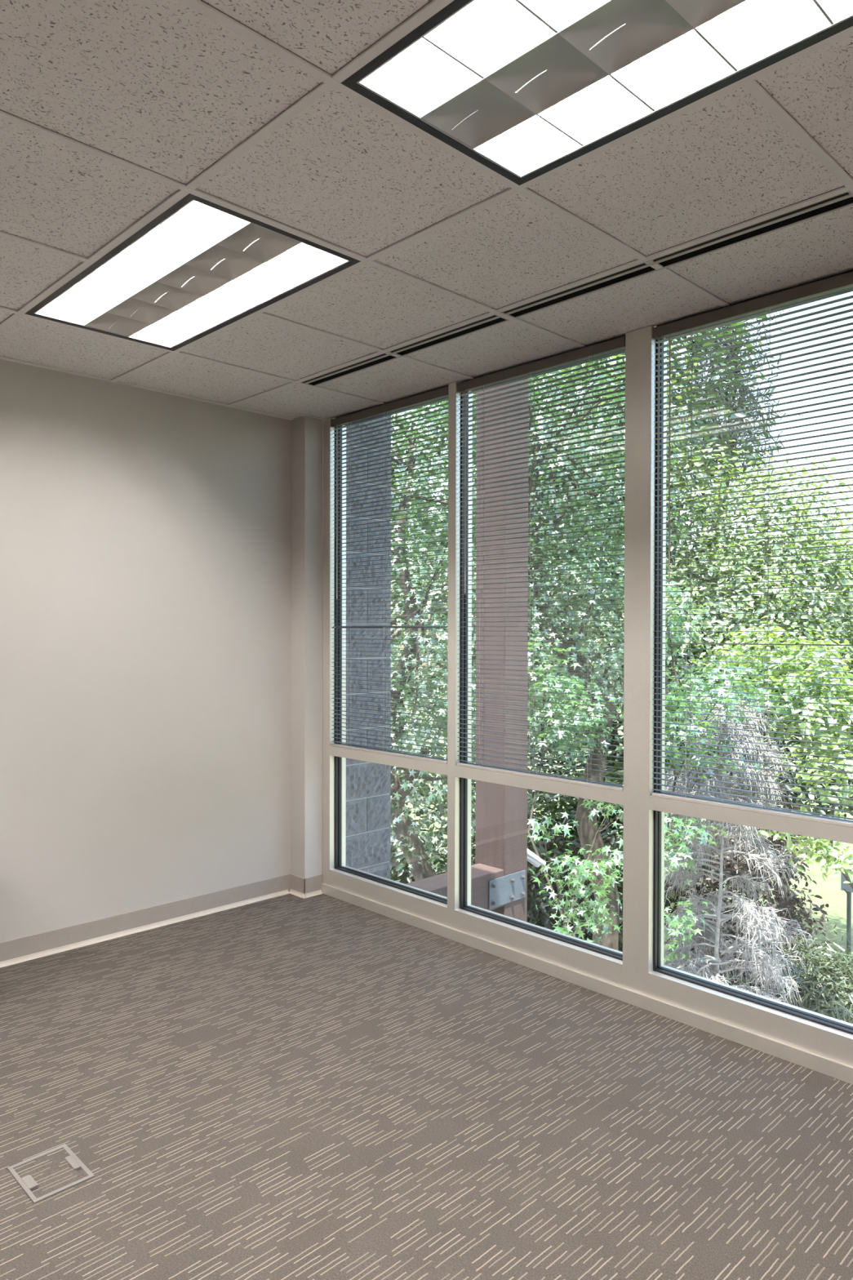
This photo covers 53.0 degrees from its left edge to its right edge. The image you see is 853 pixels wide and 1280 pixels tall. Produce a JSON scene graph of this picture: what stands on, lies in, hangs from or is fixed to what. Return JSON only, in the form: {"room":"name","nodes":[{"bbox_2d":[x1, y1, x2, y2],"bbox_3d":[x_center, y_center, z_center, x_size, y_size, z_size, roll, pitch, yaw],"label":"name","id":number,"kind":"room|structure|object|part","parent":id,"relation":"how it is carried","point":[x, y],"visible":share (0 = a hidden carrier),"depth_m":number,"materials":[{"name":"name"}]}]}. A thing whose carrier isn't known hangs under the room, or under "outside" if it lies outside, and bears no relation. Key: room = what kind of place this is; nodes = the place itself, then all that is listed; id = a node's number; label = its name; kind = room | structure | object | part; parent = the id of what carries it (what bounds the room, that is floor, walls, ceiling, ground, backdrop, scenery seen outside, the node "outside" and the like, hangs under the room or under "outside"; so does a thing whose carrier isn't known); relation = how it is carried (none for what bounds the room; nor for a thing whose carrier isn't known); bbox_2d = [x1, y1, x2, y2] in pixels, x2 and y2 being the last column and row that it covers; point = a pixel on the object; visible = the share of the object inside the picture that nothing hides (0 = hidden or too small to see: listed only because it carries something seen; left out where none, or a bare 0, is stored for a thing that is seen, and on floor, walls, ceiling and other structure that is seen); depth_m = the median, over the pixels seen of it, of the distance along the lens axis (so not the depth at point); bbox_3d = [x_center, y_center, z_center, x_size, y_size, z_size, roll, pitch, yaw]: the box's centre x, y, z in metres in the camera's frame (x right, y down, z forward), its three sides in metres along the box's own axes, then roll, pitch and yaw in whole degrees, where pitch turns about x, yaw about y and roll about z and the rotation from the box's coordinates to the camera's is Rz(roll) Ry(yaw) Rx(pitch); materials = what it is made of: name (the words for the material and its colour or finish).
{"room":"empty office room","nodes":[
{"label":"empty office room","id":0,"kind":"room"},
{"bbox_2d":[0,309,322,942],"bbox_3d":[-2.609,0.040,2.841,5.620,2.945,0.248,0,1,-44],"label":"wall","id":1,"kind":"structure","parent":0,"point":[161,554],"depth_m":4.10,"materials":[{"name":"paint"}]},
{"bbox_2d":[0,873,322,968],"bbox_3d":[-2.547,1.343,2.818,5.422,0.100,0.150,0,1,-44],"label":"baseboard","id":2,"kind":"structure","parent":1,"relation":"attached to","point":[35,946],"depth_m":4.10,"materials":[{"name":"beige plastic"}]},
{"bbox_2d":[322,417,346,884],"bbox_3d":[-0.503,0.091,4.679,0.112,2.575,0.062,0,1,-44],"label":"trim","id":3,"kind":"structure","parent":1,"relation":"attached to","point":[328,648],"depth_m":4.64,"materials":[{"name":"beige metal"}]},
{"bbox_2d":[322,415,391,879],"bbox_3d":[-0.516,0.715,5.109,0.463,9.347,0.442,0,1,-44],"label":"wall","id":4,"kind":"structure","parent":0,"point":[368,784],"depth_m":4.98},
{"bbox_2d":[0,893,852,1279],"bbox_3d":[-0.465,1.478,0.674,5.644,0.120,6.368,0,1,-44],"label":"floor","id":5,"kind":"structure","parent":0,"point":[289,1086],"depth_m":2.48,"materials":[{"name":"carpet"}]},
{"bbox_2d":[7,1143,94,1203],"bbox_3d":[-0.990,1.399,2.252,0.153,0.005,0.193,0,1,-44],"label":"box","id":6,"kind":"object","parent":5,"relation":"on","point":[45,1175],"visible":1,"depth_m":2.25,"materials":[{"name":"metal"}]},
{"bbox_2d":[0,0,852,421],"bbox_3d":[-0.440,-1.171,0.696,5.410,0.016,6.062,0,1,-44],"label":"ceiling","id":7,"kind":"structure","parent":0,"point":[162,87],"depth_m":2.25,"materials":[{"name":"tile"}]},
{"bbox_2d":[24,160,360,351],"bbox_3d":[-0.830,-1.244,2.879,0.586,0.131,1.195,0,1,-44],"label":"ceiling light","id":8,"kind":"object","parent":7,"relation":"attached to","point":[201,267],"visible":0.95,"depth_m":2.84,"materials":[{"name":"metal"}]},
{"bbox_3d":[-1.222,-1.211,3.027,0.174,0.055,0.016,0,1,-44],"label":"louver blade","id":9,"kind":"part","parent":8,"relation":"part of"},
{"bbox_3d":[-1.089,-1.210,2.892,0.174,0.055,0.016,0,1,-44],"label":"louver blade","id":10,"kind":"part","parent":8,"relation":"part of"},
{"bbox_3d":[-0.957,-1.208,2.756,0.174,0.055,0.016,0,1,-44],"label":"louver blade","id":11,"kind":"part","parent":8,"relation":"part of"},
{"bbox_3d":[-0.824,-1.206,2.620,0.174,0.055,0.016,0,1,-44],"label":"louver blade","id":12,"kind":"part","parent":8,"relation":"part of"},
{"bbox_3d":[-0.969,-1.213,3.274,0.174,0.055,0.016,0,1,-44],"label":"louver blade","id":13,"kind":"part","parent":8,"relation":"part of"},
{"bbox_3d":[-0.691,-1.205,2.484,0.174,0.055,0.016,0,1,-44],"label":"louver blade","id":14,"kind":"part","parent":8,"relation":"part of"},
{"bbox_3d":[-0.837,-1.211,3.138,0.174,0.055,0.016,0,1,-44],"label":"louver blade","id":15,"kind":"part","parent":8,"relation":"part of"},
{"bbox_3d":[-0.704,-1.210,3.002,0.174,0.055,0.016,0,1,-44],"label":"louver blade","id":16,"kind":"part","parent":8,"relation":"part of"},
{"bbox_3d":[-0.571,-1.208,2.866,0.174,0.055,0.016,0,1,-44],"label":"louver blade","id":17,"kind":"part","parent":8,"relation":"part of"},
{"bbox_3d":[-0.439,-1.206,2.731,0.174,0.055,0.016,0,1,-44],"label":"louver blade","id":18,"kind":"part","parent":8,"relation":"part of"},
{"bbox_2d":[300,307,510,386],"bbox_3d":[-0.138,-1.214,3.555,0.082,0.061,1.195,0,1,-44],"label":"ceiling vent","id":19,"kind":"object","parent":7,"relation":"in","point":[493,320],"visible":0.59,"depth_m":3.48,"materials":[{"name":"metal"}]},
{"bbox_2d":[0,0,852,420],"bbox_3d":[-0.416,-1.282,0.689,5.524,0.250,6.328,0,1,-44],"label":"grid","id":20,"kind":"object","parent":7,"relation":"attached to","point":[329,82],"depth_m":2.26,"materials":[{"name":"metal"}]},
{"bbox_2d":[341,0,852,185],"bbox_3d":[0.447,-1.228,1.570,0.586,0.131,1.195,0,1,-44],"label":"ceiling light","id":21,"kind":"object","parent":7,"relation":"attached to","point":[525,90],"visible":1,"depth_m":1.78,"materials":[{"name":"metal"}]},
{"bbox_3d":[0.056,-1.196,1.719,0.174,0.055,0.016,0,1,-44],"label":"louver blade","id":22,"kind":"part","parent":21,"relation":"part of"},
{"bbox_3d":[0.188,-1.194,1.583,0.174,0.055,0.016,0,1,-44],"label":"louver blade","id":23,"kind":"part","parent":21,"relation":"part of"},
{"bbox_3d":[0.308,-1.197,1.966,0.174,0.055,0.016,0,1,-44],"label":"louver blade","id":24,"kind":"part","parent":21,"relation":"part of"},
{"bbox_3d":[0.441,-1.196,1.830,0.174,0.055,0.016,0,1,-44],"label":"louver blade","id":25,"kind":"part","parent":21,"relation":"part of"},
{"bbox_3d":[0.574,-1.194,1.694,0.174,0.055,0.016,0,1,-44],"label":"louver blade","id":26,"kind":"part","parent":21,"relation":"part of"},
{"bbox_3d":[0.706,-1.193,1.558,0.174,0.055,0.016,0,1,-44],"label":"louver blade","id":27,"kind":"part","parent":21,"relation":"part of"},
{"bbox_2d":[501,169,852,318],"bbox_3d":[0.714,-1.204,2.683,0.082,0.061,1.195,0,1,-44],"label":"ceiling vent","id":28,"kind":"object","parent":7,"relation":"in","point":[843,200],"visible":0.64,"depth_m":2.59,"materials":[{"name":"metal"}]},
{"bbox_2d":[322,267,724,422],"bbox_3d":[1.532,0.803,2.617,0.124,9.200,6.328,0,1,-44],"label":"wall","id":29,"kind":"structure","parent":0,"point":[667,268],"depth_m":3.10,"materials":[{"name":"paint"}]},
{"bbox_2d":[329,382,461,925],"bbox_3d":[-0.172,0.057,4.339,0.112,2.548,0.894,0,1,-44],"label":"window","id":30,"kind":"structure","parent":29,"relation":"in","point":[426,904],"depth_m":4.48,"materials":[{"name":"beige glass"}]},
{"bbox_3d":[-0.174,1.288,4.351,0.112,0.086,0.888,0,1,-44],"label":"sill","id":31,"kind":"part","parent":30,"relation":"part of","materials":[{"name":"beige metal"}]},
{"bbox_2d":[331,386,448,764],"bbox_3d":[-0.202,-0.304,4.305,0.034,1.758,0.876,0,1,-44],"label":"window blind","id":32,"kind":"object","parent":30,"relation":"attached to","point":[442,393],"visible":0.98,"depth_m":4.28,"materials":[{"name":"metal"}]},
{"bbox_3d":[-0.406,-0.293,4.519,0.028,1.707,0.001,0,1,-44],"label":"ladder cord","id":33,"kind":"part","parent":32,"relation":"part of","materials":[{"name":"white fabric"}]},
{"bbox_3d":[-0.400,-0.293,4.510,0.002,1.707,0.001,0,1,-8],"label":"lift cord","id":34,"kind":"part","parent":32,"relation":"part of","materials":[{"name":"grey fabric"}]},
{"bbox_3d":[-0.205,-0.290,4.313,0.028,1.707,0.001,0,1,-44],"label":"ladder cord","id":35,"kind":"part","parent":32,"relation":"part of","materials":[{"name":"white fabric"}]},
{"bbox_3d":[-0.200,-0.290,4.305,0.002,1.707,0.001,0,1,-44],"label":"lift cord","id":36,"kind":"part","parent":32,"relation":"part of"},
{"bbox_3d":[-0.202,0.569,4.316,0.025,0.012,0.872,0,1,-44],"label":"rail","id":37,"kind":"part","parent":32,"relation":"part of","materials":[{"name":"beige metal"}]},
{"bbox_3d":[0.001,-0.288,4.101,0.028,1.707,0.001,0,1,-44],"label":"ladder cord","id":38,"kind":"part","parent":32,"relation":"part of","materials":[{"name":"white fabric"}]},
{"bbox_3d":[0.007,-0.288,4.093,0.002,1.707,0.001,0,1,-44],"label":"lift cord","id":39,"kind":"part","parent":32,"relation":"part of","materials":[{"name":"white fabric"}]},
{"bbox_3d":[-0.156,-1.193,4.340,0.076,0.048,0.888,0,1,-44],"label":"head rail","id":40,"kind":"part","parent":30,"relation":"part of","materials":[{"name":"beige metal"}]},
{"bbox_2d":[447,382,472,928],"bbox_3d":[0.156,0.100,4.004,0.112,2.575,0.049,0,1,-44],"label":"window mullion","id":41,"kind":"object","parent":29,"relation":"attached to","point":[454,467],"depth_m":3.97,"materials":[{"name":"beige metal"}]},
{"bbox_2d":[454,334,625,986],"bbox_3d":[0.488,0.065,3.664,0.112,2.548,0.906,0,1,-44],"label":"window","id":42,"kind":"structure","parent":29,"relation":"in","point":[600,962],"depth_m":3.73,"materials":[{"name":"beige metal"}]},
{"bbox_3d":[0.485,1.296,3.676,0.112,0.086,0.900,0,1,-44],"label":"sill","id":43,"kind":"part","parent":42,"relation":"part of","materials":[{"name":"beige metal"}]},
{"bbox_2d":[456,336,625,791],"bbox_3d":[0.457,-0.296,3.630,0.034,1.758,0.888,0,1,-44],"label":"window blind","id":44,"kind":"object","parent":42,"relation":"attached to","point":[618,344],"visible":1,"depth_m":3.59,"materials":[{"name":"metal"}]},
{"bbox_3d":[0.249,-0.285,3.848,0.028,1.707,0.001,0,1,-44],"label":"ladder cord","id":45,"kind":"part","parent":44,"relation":"part of","materials":[{"name":"white fabric"}]},
{"bbox_3d":[0.254,-0.285,3.839,0.001,1.707,0.002,0,1,10],"label":"lift cord","id":46,"kind":"part","parent":44,"relation":"part of","materials":[{"name":"white fabric"}]},
{"bbox_3d":[0.449,-0.282,3.643,0.028,1.707,0.001,0,1,-44],"label":"ladder cord","id":47,"kind":"part","parent":44,"relation":"part of","materials":[{"name":"white fabric"}]},
{"bbox_3d":[0.455,-0.282,3.634,0.001,1.707,0.002,0,1,10],"label":"lift cord","id":48,"kind":"part","parent":44,"relation":"part of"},
{"bbox_3d":[0.458,0.577,3.641,0.025,0.012,0.884,0,1,-44],"label":"rail","id":49,"kind":"part","parent":44,"relation":"part of","materials":[{"name":"beige metal"}]},
{"bbox_3d":[0.656,-0.280,3.431,0.028,1.707,0.001,0,1,-44],"label":"ladder cord","id":50,"kind":"part","parent":44,"relation":"part of","materials":[{"name":"white fabric"}]},
{"bbox_3d":[0.662,-0.280,3.422,0.001,1.707,0.002,0,1,10],"label":"lift cord","id":51,"kind":"part","parent":44,"relation":"part of","materials":[{"name":"white fabric"}]},
{"bbox_3d":[0.503,-1.185,3.665,0.076,0.048,0.900,0,1,-44],"label":"head rail","id":52,"kind":"part","parent":42,"relation":"part of","materials":[{"name":"beige metal"}]},
{"bbox_2d":[321,883,852,1084],"bbox_3d":[0.491,1.366,3.608,0.048,0.052,2.992,0,1,-44],"label":"trim","id":53,"kind":"structure","parent":29,"relation":"attached to","point":[837,1069],"depth_m":3.30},
{"bbox_2d":[622,325,666,995],"bbox_3d":[0.842,0.108,3.302,0.112,2.575,0.114,0,1,-44],"label":"window mullion","id":54,"kind":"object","parent":29,"relation":"attached to","point":[640,344],"depth_m":3.26,"materials":[{"name":"beige metal"}]},
{"bbox_2d":[648,270,852,1066],"bbox_3d":[1.198,0.073,2.937,0.112,2.548,0.912,0,1,-44],"label":"window","id":55,"kind":"structure","parent":29,"relation":"in","point":[831,1037],"depth_m":3.04,"materials":[{"name":"beige metal"}]},
{"bbox_3d":[1.195,1.304,2.949,0.112,0.086,0.906,0,1,-44],"label":"sill","id":56,"kind":"part","parent":55,"relation":"part of","materials":[{"name":"beige metal"}]},
{"bbox_2d":[651,271,852,827],"bbox_3d":[1.168,-0.288,2.903,0.034,1.758,0.894,0,1,-44],"label":"window blind","id":57,"kind":"object","parent":55,"relation":"attached to","point":[844,281],"visible":1,"depth_m":2.94,"materials":[{"name":"metal"}]},
{"bbox_3d":[0.957,-0.276,3.123,0.028,1.707,0.001,0,1,-44],"label":"ladder cord","id":58,"kind":"part","parent":57,"relation":"part of","materials":[{"name":"white fabric"}]},
{"bbox_3d":[0.963,-0.276,3.114,0.002,1.707,0.001,0,1,-44],"label":"lift cord","id":59,"kind":"part","parent":57,"relation":"part of","materials":[{"name":"white fabric"}]},
{"bbox_3d":[1.168,0.585,2.913,0.025,0.012,0.890,0,1,-44],"label":"rail","id":60,"kind":"part","parent":57,"relation":"part of","materials":[{"name":"beige metal"}]},
{"bbox_3d":[1.158,-0.274,2.917,0.028,1.707,0.001,0,1,-44],"label":"ladder cord","id":61,"kind":"part","parent":57,"relation":"part of","materials":[{"name":"white fabric"}]},
{"bbox_3d":[1.163,-0.274,2.909,0.002,1.707,0.001,0,1,-8],"label":"lift cord","id":62,"kind":"part","parent":57,"relation":"part of","materials":[{"name":"white fabric"}]},
{"bbox_3d":[1.213,-1.176,2.937,0.076,0.048,0.906,0,1,-44],"label":"head rail","id":63,"kind":"part","parent":55,"relation":"part of","materials":[{"name":"beige metal"}]},
{"bbox_2d":[390,663,852,1009],"bbox_3d":[22.874,4.320,45.354,90.000,1.433,110.000,0,1,-44],"label":"lawn","id":64,"kind":"structure","parent":0,"point":[831,892],"depth_m":18.08,"materials":[{"name":"green plant"}]},
{"bbox_2d":[390,327,753,910],"bbox_3d":[1.746,-1.344,15.208,7.210,13.324,7.334,0,1,4],"label":"broadleaf tree","id":65,"kind":"object","parent":64,"relation":"on","point":[673,398],"visible":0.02,"depth_m":13.82,"materials":[{"name":"green plant"}]},
{"bbox_2d":[424,726,728,908],"bbox_3d":[2.312,3.372,13.528,5.113,3.877,5.212,0,1,-44],"label":"bush","id":66,"kind":"object","parent":64,"relation":"on","point":[554,771],"visible":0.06,"depth_m":12.88,"materials":[{"name":"green plant"}]},
{"bbox_2d":[418,315,776,944],"bbox_3d":[3.117,-0.821,14.847,5.809,12.268,6.149,0,1,29],"label":"broadleaf tree","id":67,"kind":"object","parent":64,"relation":"on","point":[737,384],"visible":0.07,"depth_m":13.80,"materials":[{"name":"green plant"}]},
{"bbox_2d":[547,715,825,967],"bbox_3d":[3.709,3.116,12.410,3.814,4.405,4.128,0,1,-35],"label":"bush","id":68,"kind":"object","parent":64,"relation":"on","point":[617,753],"visible":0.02,"depth_m":11.93,"materials":[{"name":"green plant"}]},
{"bbox_2d":[548,333,839,966],"bbox_3d":[3.722,0.038,12.479,3.981,10.571,4.162,0,1,-9],"label":"broadleaf tree","id":69,"kind":"object","parent":64,"relation":"on","point":[751,610],"visible":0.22,"depth_m":12.16,"materials":[{"name":"green plant"}]},
{"bbox_2d":[595,447,852,946],"bbox_3d":[5.066,1.224,12.799,4.770,8.256,4.784,0,1,-44],"label":"broadleaf tree","id":70,"kind":"object","parent":64,"relation":"on","point":[753,623],"visible":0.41,"depth_m":12.28,"materials":[{"name":"green plant"}]},
{"bbox_2d":[617,671,852,949],"bbox_3d":[5.653,2.744,12.906,4.971,5.168,5.438,0,1,-44],"label":"bush","id":71,"kind":"object","parent":64,"relation":"on","point":[787,781],"visible":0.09,"depth_m":11.84,"materials":[{"name":"green plant"}]},
{"bbox_2d":[670,310,804,867],"bbox_3d":[6.468,-1.595,19.075,3.552,13.799,3.721,0,1,-44],"label":"pine tree","id":72,"kind":"object","parent":64,"relation":"on","point":[748,388],"visible":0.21,"depth_m":18.57,"materials":[{"name":"green plant"}]},
{"bbox_2d":[706,917,852,1014],"bbox_3d":[4.030,4.329,10.056,2.090,2.038,1.824,0,1,20],"label":"evergreen shrub","id":73,"kind":"object","parent":64,"relation":"on","point":[748,980],"visible":0.23,"depth_m":9.66,"materials":[{"name":"green plant"}]},
{"bbox_2d":[726,502,852,742],"bbox_3d":[6.529,1.618,13.210,4.236,7.515,4.261,0,1,11],"label":"broadleaf tree","id":74,"kind":"object","parent":64,"relation":"on","point":[832,582],"visible":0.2,"depth_m":12.80,"materials":[{"name":"green plant"}]},
{"bbox_2d":[840,869,852,963],"bbox_3d":[6.909,4.530,14.000,0.083,1.550,0.220,0,1,-44],"label":"sign post","id":75,"kind":"object","parent":64,"relation":"on","point":[846,886],"visible":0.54,"depth_m":13.98,"materials":[{"name":"grey metal"}]},
{"bbox_3d":[6.886,3.935,13.970,0.015,0.340,0.220,0,1,-44],"label":"panel","id":76,"kind":"part","parent":75,"relation":"part of","materials":[{"name":"grey metal"}]},
{"bbox_3d":[2.369,5.380,7.173,7.300,0.062,28.000,0,1,-44],"label":"gravel bed","id":77,"kind":"object","parent":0,"visible":0},
{"bbox_2d":[389,776,565,920],"bbox_3d":[-0.254,3.578,13.007,5.200,3.648,5.470,0,1,-11],"label":"bush","id":78,"kind":"object","parent":77,"relation":"on","point":[401,856],"visible":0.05,"depth_m":12.19,"materials":[{"name":"green plant"}]},
{"bbox_2d":[390,377,599,883],"bbox_3d":[-0.519,-0.472,14.852,7.357,11.578,7.624,0,1,-44],"label":"broadleaf tree","id":79,"kind":"object","parent":77,"relation":"on","point":[529,796],"visible":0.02,"depth_m":13.58,"materials":[{"name":"green plant"}]},
{"bbox_2d":[389,373,604,880],"bbox_3d":[-0.090,0.927,8.542,3.689,8.846,3.524,0,1,20],"label":"tree","id":80,"kind":"object","parent":77,"relation":"on","point":[408,841],"visible":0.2,"depth_m":8.23,"materials":[{"name":"green plant"}]},
{"bbox_2d":[475,378,528,922],"bbox_3d":[0.511,1.570,5.857,0.242,7.600,0.266,0,1,-44],"label":"timber post","id":81,"kind":"object","parent":77,"relation":"on","point":[501,810],"visible":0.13,"depth_m":5.75,"materials":[{"name":"brown wood"}]},
{"bbox_2d":[406,863,503,910],"bbox_3d":[-0.040,1.647,5.291,1.337,0.245,0.225,0,1,-44],"label":"timber beam","id":82,"kind":"structure","parent":81,"relation":"attached to","point":[481,874],"depth_m":5.51,"materials":[{"name":"brown wood"}]},
{"bbox_2d":[488,870,525,909],"bbox_3d":[0.546,1.657,5.683,0.368,0.185,0.032,0,1,-44],"label":"plate","id":83,"kind":"object","parent":81,"relation":"attached to","point":[508,888],"visible":1,"depth_m":5.68,"materials":[{"name":"metal"}]},
{"bbox_2d":[527,848,546,866],"bbox_3d":[0.715,1.506,5.940,0.234,0.148,0.074,0,1,-12],"label":"security camera","id":84,"kind":"object","parent":81,"relation":"attached to","point":[532,858],"visible":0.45,"depth_m":5.92,"materials":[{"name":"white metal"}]},
{"bbox_2d":[440,791,623,951],"bbox_3d":[1.548,3.582,11.072,3.256,3.504,3.055,0,1,-30],"label":"bush","id":85,"kind":"object","parent":77,"relation":"on","point":[546,921],"visible":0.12,"depth_m":10.41,"materials":[{"name":"green plant"}]},
{"bbox_2d":[391,347,711,951],"bbox_3d":[1.039,0.882,8.577,3.654,9.030,3.530,0,1,-2],"label":"tree","id":86,"kind":"object","parent":77,"relation":"on","point":[586,831],"visible":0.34,"depth_m":8.30,"materials":[{"name":"green plant"}]},
{"bbox_2d":[527,893,622,949],"bbox_3d":[1.402,4.273,11.052,3.735,2.130,3.978,0,1,-44],"label":"bush","id":87,"kind":"object","parent":77,"relation":"on","point":[620,940],"visible":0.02,"depth_m":10.59,"materials":[{"name":"green plant"}]},
{"bbox_2d":[527,631,623,944],"bbox_3d":[1.145,2.650,6.938,1.662,5.432,1.418,0,1,-44],"label":"sapling","id":88,"kind":"object","parent":77,"relation":"on","point":[581,873],"visible":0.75,"depth_m":6.90,"materials":[{"name":"green plant"}]},
{"bbox_2d":[471,762,719,956],"bbox_3d":[2.434,3.462,11.094,3.043,3.731,3.000,0,1,-44],"label":"bush","id":89,"kind":"object","parent":77,"relation":"on","point":[573,802],"visible":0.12,"depth_m":10.68,"materials":[{"name":"green plant"}]},
{"bbox_2d":[616,574,800,972],"bbox_3d":[2.293,2.400,6.924,1.435,5.944,2.479,0,1,18],"label":"sapling","id":90,"kind":"object","parent":77,"relation":"on","point":[673,861],"visible":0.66,"depth_m":7.11,"materials":[{"name":"green plant"}]},
{"bbox_2d":[663,688,819,1005],"bbox_3d":[2.732,2.911,8.091,1.730,4.889,1.665,0,1,30],"label":"conifer","id":91,"kind":"object","parent":77,"relation":"on","point":[753,919],"visible":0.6,"depth_m":8.02,"materials":[{"name":"grey plant"}]},
{"bbox_2d":[664,784,833,997],"bbox_3d":[3.756,3.520,10.515,2.608,3.628,1.709,0,1,-30],"label":"shrub","id":92,"kind":"object","parent":77,"relation":"on","point":[713,883],"visible":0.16,"depth_m":10.29,"materials":[{"name":"green plant"}]},
{"bbox_2d":[694,615,852,888],"bbox_3d":[3.430,2.568,7.892,2.736,5.610,2.542,0,1,-44],"label":"maple tree","id":93,"kind":"object","parent":77,"relation":"on","point":[831,852],"visible":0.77,"depth_m":7.93,"materials":[{"name":"green plant"}]},
{"bbox_2d":[718,842,848,997],"bbox_3d":[3.713,3.744,9.166,1.560,3.224,1.114,0,1,-44],"label":"shrub","id":94,"kind":"object","parent":77,"relation":"on","point":[790,900],"visible":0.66,"depth_m":9.13,"materials":[{"name":"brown plant"}]},
{"bbox_2d":[760,934,852,1023],"bbox_3d":[4.515,4.349,9.491,1.775,2.014,1.709,0,1,-44],"label":"evergreen shrub","id":95,"kind":"object","parent":77,"relation":"on","point":[846,1005],"visible":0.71,"depth_m":9.42,"materials":[{"name":"green plant"}]}
]}

